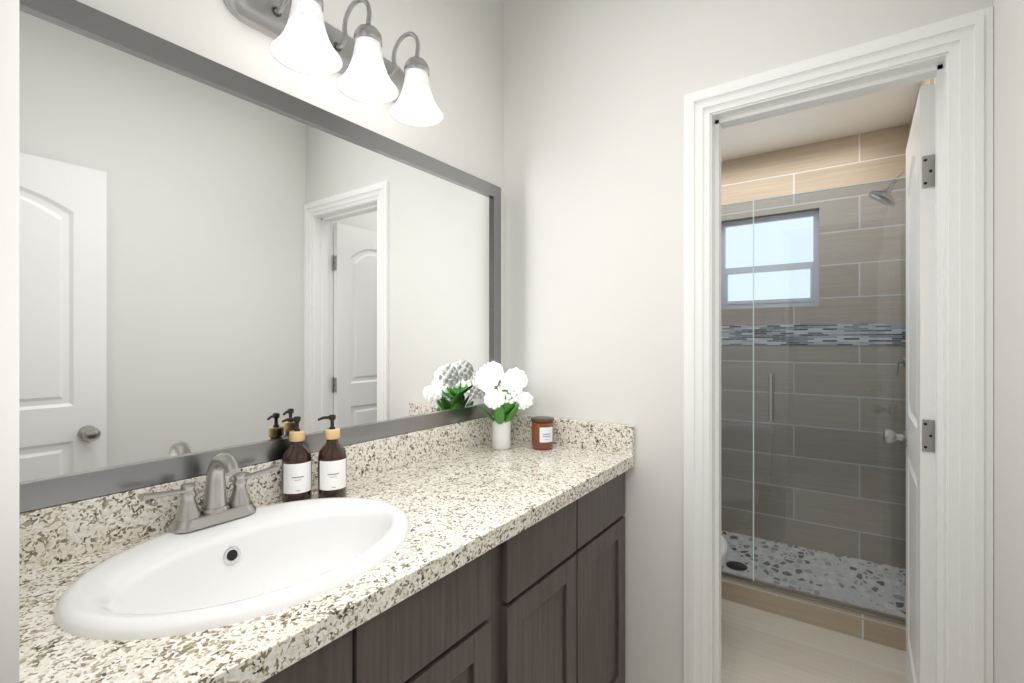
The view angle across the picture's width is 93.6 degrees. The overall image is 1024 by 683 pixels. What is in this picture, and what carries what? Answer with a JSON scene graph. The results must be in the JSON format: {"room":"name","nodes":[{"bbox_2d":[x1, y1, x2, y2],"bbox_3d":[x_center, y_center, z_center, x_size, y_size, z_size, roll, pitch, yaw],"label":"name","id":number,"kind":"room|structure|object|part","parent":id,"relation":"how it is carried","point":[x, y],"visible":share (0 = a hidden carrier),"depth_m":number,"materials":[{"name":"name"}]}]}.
{"room":"bathroom","nodes":[
{"label":"bathroom","id":0,"kind":"room"},
{"bbox_2d":[0,0,18,682],"bbox_3d":[-0.545,-0.088,0.009,1.470,2.800,0.770,0,0,35],"label":"wall","id":1,"kind":"structure","parent":0,"point":[9,341],"depth_m":0.34,"materials":[{"name":"white paint"}]},
{"bbox_2d":[76,0,503,381],"bbox_3d":[-0.178,-0.088,1.914,0.120,2.800,4.310,0,0,35],"label":"wall","id":2,"kind":"structure","parent":0,"point":[461,53],"depth_m":1.60,"materials":[{"name":"white paint"}]},
{"bbox_2d":[19,415,493,564],"bbox_3d":[-0.468,0.346,1.373,0.022,0.102,1.543,0,0,35],"label":"backsplash","id":3,"kind":"structure","parent":2,"relation":"attached to","point":[43,532],"depth_m":0.97,"materials":[{"name":"beige stone"}]},
{"bbox_2d":[19,0,500,512],"bbox_3d":[-0.483,-0.167,1.353,0.022,0.919,1.494,0,0,35],"label":"vanity mirror","id":4,"kind":"object","parent":2,"relation":"attached to","point":[215,258],"visible":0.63,"depth_m":1.08,"materials":[{"name":"silver metal"}]},
{"bbox_2d":[224,0,443,126],"bbox_3d":[-0.407,-0.783,1.275,0.236,0.255,0.580,0,0,35],"label":"sconce","id":5,"kind":"object","parent":2,"relation":"attached to","point":[306,37],"visible":1,"depth_m":1.22,"materials":[{"name":"white glass"}]},
{"bbox_2d":[504,0,991,682],"bbox_3d":[0.602,-0.088,1.641,1.470,2.800,0.120,0,0,35],"label":"wall","id":6,"kind":"structure","parent":0,"point":[596,92],"depth_m":1.70,"materials":[{"name":"white paint"}]},
{"bbox_2d":[511,413,634,456],"bbox_3d":[0.201,0.346,1.833,0.546,0.102,0.021,0,0,35],"label":"backsplash","id":7,"kind":"structure","parent":6,"relation":"attached to","point":[609,437],"depth_m":1.77,"materials":[{"name":"beige stone"}]},
{"bbox_2d":[684,6,992,682],"bbox_3d":[0.904,0.252,1.429,0.728,2.120,0.160,0,0,35],"label":"door frame","id":8,"kind":"structure","parent":6,"relation":"attached to","point":[953,56],"depth_m":1.26,"materials":[{"name":"white wood"}]},
{"bbox_2d":[883,83,934,682],"bbox_3d":[1.314,0.296,1.552,0.172,2.015,0.568,0,0,36],"label":"room door","id":9,"kind":"structure","parent":8,"relation":"attached to","point":[917,437],"depth_m":1.34,"materials":[{"name":"painted wood"},{"name":"brushed nickel"}]},
{"bbox_2d":[722,208,818,221],"bbox_3d":[1.682,-0.088,3.180,1.710,2.800,0.140,0,0,35],"label":"wall","id":10,"kind":"structure","parent":0,"point":[775,215],"depth_m":3.12,"materials":[{"name":"white paint"}]},
{"bbox_2d":[721,210,818,308],"bbox_3d":[1.682,-0.518,3.164,0.580,0.600,0.046,0,0,35],"label":"shower window","id":11,"kind":"structure","parent":10,"relation":"in","point":[770,259],"depth_m":3.15,"materials":[{"name":"white glass"}]},
{"bbox_2d":[721,124,908,568],"bbox_3d":[1.659,0.047,3.147,1.470,2.530,0.100,0,0,35],"label":"tiled wall","id":12,"kind":"structure","parent":10,"relation":"attached to","point":[871,156],"depth_m":2.91,"materials":[{"name":"grey tile"}]},
{"bbox_2d":[721,322,905,344],"bbox_3d":[1.629,-0.043,3.105,1.446,0.130,0.003,0,0,35],"label":"tile border","id":13,"kind":"object","parent":12,"relation":"attached to","point":[834,341],"depth_m":2.93,"materials":[{"name":"tile"}]},
{"bbox_2d":[721,599,905,682],"bbox_3d":[0.472,1.342,1.457,1.710,0.060,4.310,0,0,35],"label":"floor","id":14,"kind":"structure","parent":0,"point":[759,646],"depth_m":2.02,"materials":[{"name":"beige tile"}]},
{"bbox_2d":[271,473,624,682],"bbox_3d":[-0.255,0.875,1.223,0.543,0.875,1.543,0,0,35],"label":"bathroom vanity","id":15,"kind":"object","parent":14,"relation":"on","point":[548,606],"depth_m":1.14,"materials":[{"name":"brown wood"}]},
{"bbox_2d":[19,437,634,682],"bbox_3d":[-0.246,0.417,1.215,0.568,0.040,1.546,0,0,35],"label":"countertop","id":16,"kind":"structure","parent":15,"relation":"on","point":[502,494],"depth_m":0.92,"materials":[{"name":"beige stone"}]},
{"bbox_2d":[135,453,281,532],"bbox_3d":[-0.611,0.306,1.011,0.121,0.148,0.268,0,0,35],"label":"faucet","id":17,"kind":"object","parent":16,"relation":"on","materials":[{"name":"silver metal"}]},
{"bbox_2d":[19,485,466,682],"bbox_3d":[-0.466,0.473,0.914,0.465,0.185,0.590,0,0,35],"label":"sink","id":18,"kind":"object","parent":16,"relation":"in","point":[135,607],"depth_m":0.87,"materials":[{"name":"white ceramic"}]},
{"bbox_2d":[282,416,311,502],"bbox_3d":[-0.535,0.291,1.196,0.070,0.210,0.070,0,0,-27],"label":"hand soap bottle","id":19,"kind":"object","parent":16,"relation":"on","point":[297,471],"visible":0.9,"depth_m":1.17,"materials":[{"name":"brown glass"}]},
{"bbox_2d":[318,414,346,497],"bbox_3d":[-0.458,0.291,1.224,0.070,0.210,0.070,0,0,-25],"label":"soap bottle","id":20,"kind":"object","parent":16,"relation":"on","point":[332,468],"visible":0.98,"depth_m":1.20,"materials":[{"name":"brown glass"}]},
{"bbox_2d":[471,361,532,449],"bbox_3d":[-0.032,0.234,1.779,0.190,0.324,0.259,0,0,35],"label":"flower vase","id":21,"kind":"object","parent":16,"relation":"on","point":[506,399],"visible":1,"depth_m":1.74,"materials":[{"name":"white"}]},
{"bbox_2d":[531,416,553,449],"bbox_3d":[0.113,0.340,1.786,0.086,0.113,0.086,0,0,-20],"label":"candle jar","id":22,"kind":"object","parent":16,"relation":"on","point":[542,432],"visible":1,"depth_m":1.75,"materials":[{"name":"orange glass"}]},
{"bbox_2d":[721,533,727,568],"bbox_3d":[0.707,0.926,2.087,0.444,0.772,0.717,0,0,35],"label":"toilet","id":23,"kind":"object","parent":14,"relation":"on","point":[724,547],"visible":0.1,"depth_m":2.07,"materials":[{"name":"white ceramic"}]},
{"bbox_2d":[721,571,905,651],"bbox_3d":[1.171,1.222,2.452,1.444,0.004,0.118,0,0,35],"label":"shower curb","id":24,"kind":"object","parent":14,"relation":"on","point":[824,606],"visible":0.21,"depth_m":2.24,"materials":[{"name":"tile"}]},
{"bbox_2d":[721,177,905,624],"bbox_3d":[1.158,0.255,2.435,1.440,1.929,0.076,0,0,35],"label":"glass","id":25,"kind":"object","parent":24,"relation":"on","point":[855,608],"visible":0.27,"depth_m":2.27,"materials":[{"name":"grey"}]},
{"bbox_3d":[0.897,0.250,2.643,0.774,1.916,0.010,0,0,35],"label":"fixed panel","id":26,"kind":"part","parent":25,"relation":"part of","materials":[{"name":"clear glass"}]},
{"bbox_2d":[721,530,905,616],"bbox_3d":[1.418,1.294,2.803,1.446,0.035,0.740,0,0,35],"label":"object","id":27,"kind":"structure","parent":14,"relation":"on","point":[811,562],"depth_m":2.66,"materials":[{"name":"grey stone"}]},
{"bbox_2d":[726,561,746,570],"bbox_3d":[1.276,1.275,2.732,0.110,0.004,0.110,0,0,35],"label":"shower drain","id":28,"kind":"object","parent":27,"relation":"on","point":[737,565],"depth_m":2.73,"materials":[{"name":"black metal"}]},
{"bbox_2d":[721,82,919,161],"bbox_3d":[1.173,-1.393,2.456,1.710,0.350,1.870,0,0,35],"label":"ceiling","id":29,"kind":"structure","parent":0,"point":[885,109],"depth_m":2.69,"materials":[{"name":"white paint"}]},
{"bbox_2d":[934,0,1023,682],"bbox_3d":[1.123,-0.088,1.000,0.120,2.800,4.310,0,0,35],"label":"wall","id":30,"kind":"structure","parent":0,"point":[1008,341],"depth_m":1.05,"materials":[{"name":"white paint"}]},
{"bbox_2d":[909,79,933,133],"bbox_3d":[1.980,0.047,2.335,0.012,2.530,0.860,0,0,35],"label":"tiled wall","id":31,"kind":"structure","parent":30,"relation":"attached to","point":[926,82],"depth_m":2.24,"materials":[{"name":"beige tile"}]},
{"bbox_2d":[868,171,905,205],"bbox_3d":[1.913,-0.779,2.419,0.195,0.194,0.130,0,0,35],"label":"shower head","id":32,"kind":"object","parent":31,"relation":"attached to","point":[901,175],"visible":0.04,"depth_m":2.41},
{"bbox_2d":[895,357,905,375],"bbox_3d":[1.957,0.102,2.388,0.086,0.170,0.170,0,0,35],"label":"shower valve","id":33,"kind":"object","parent":31,"relation":"attached to","point":[904,363],"depth_m":2.40,"materials":[{"name":"silver metal"}]}
]}

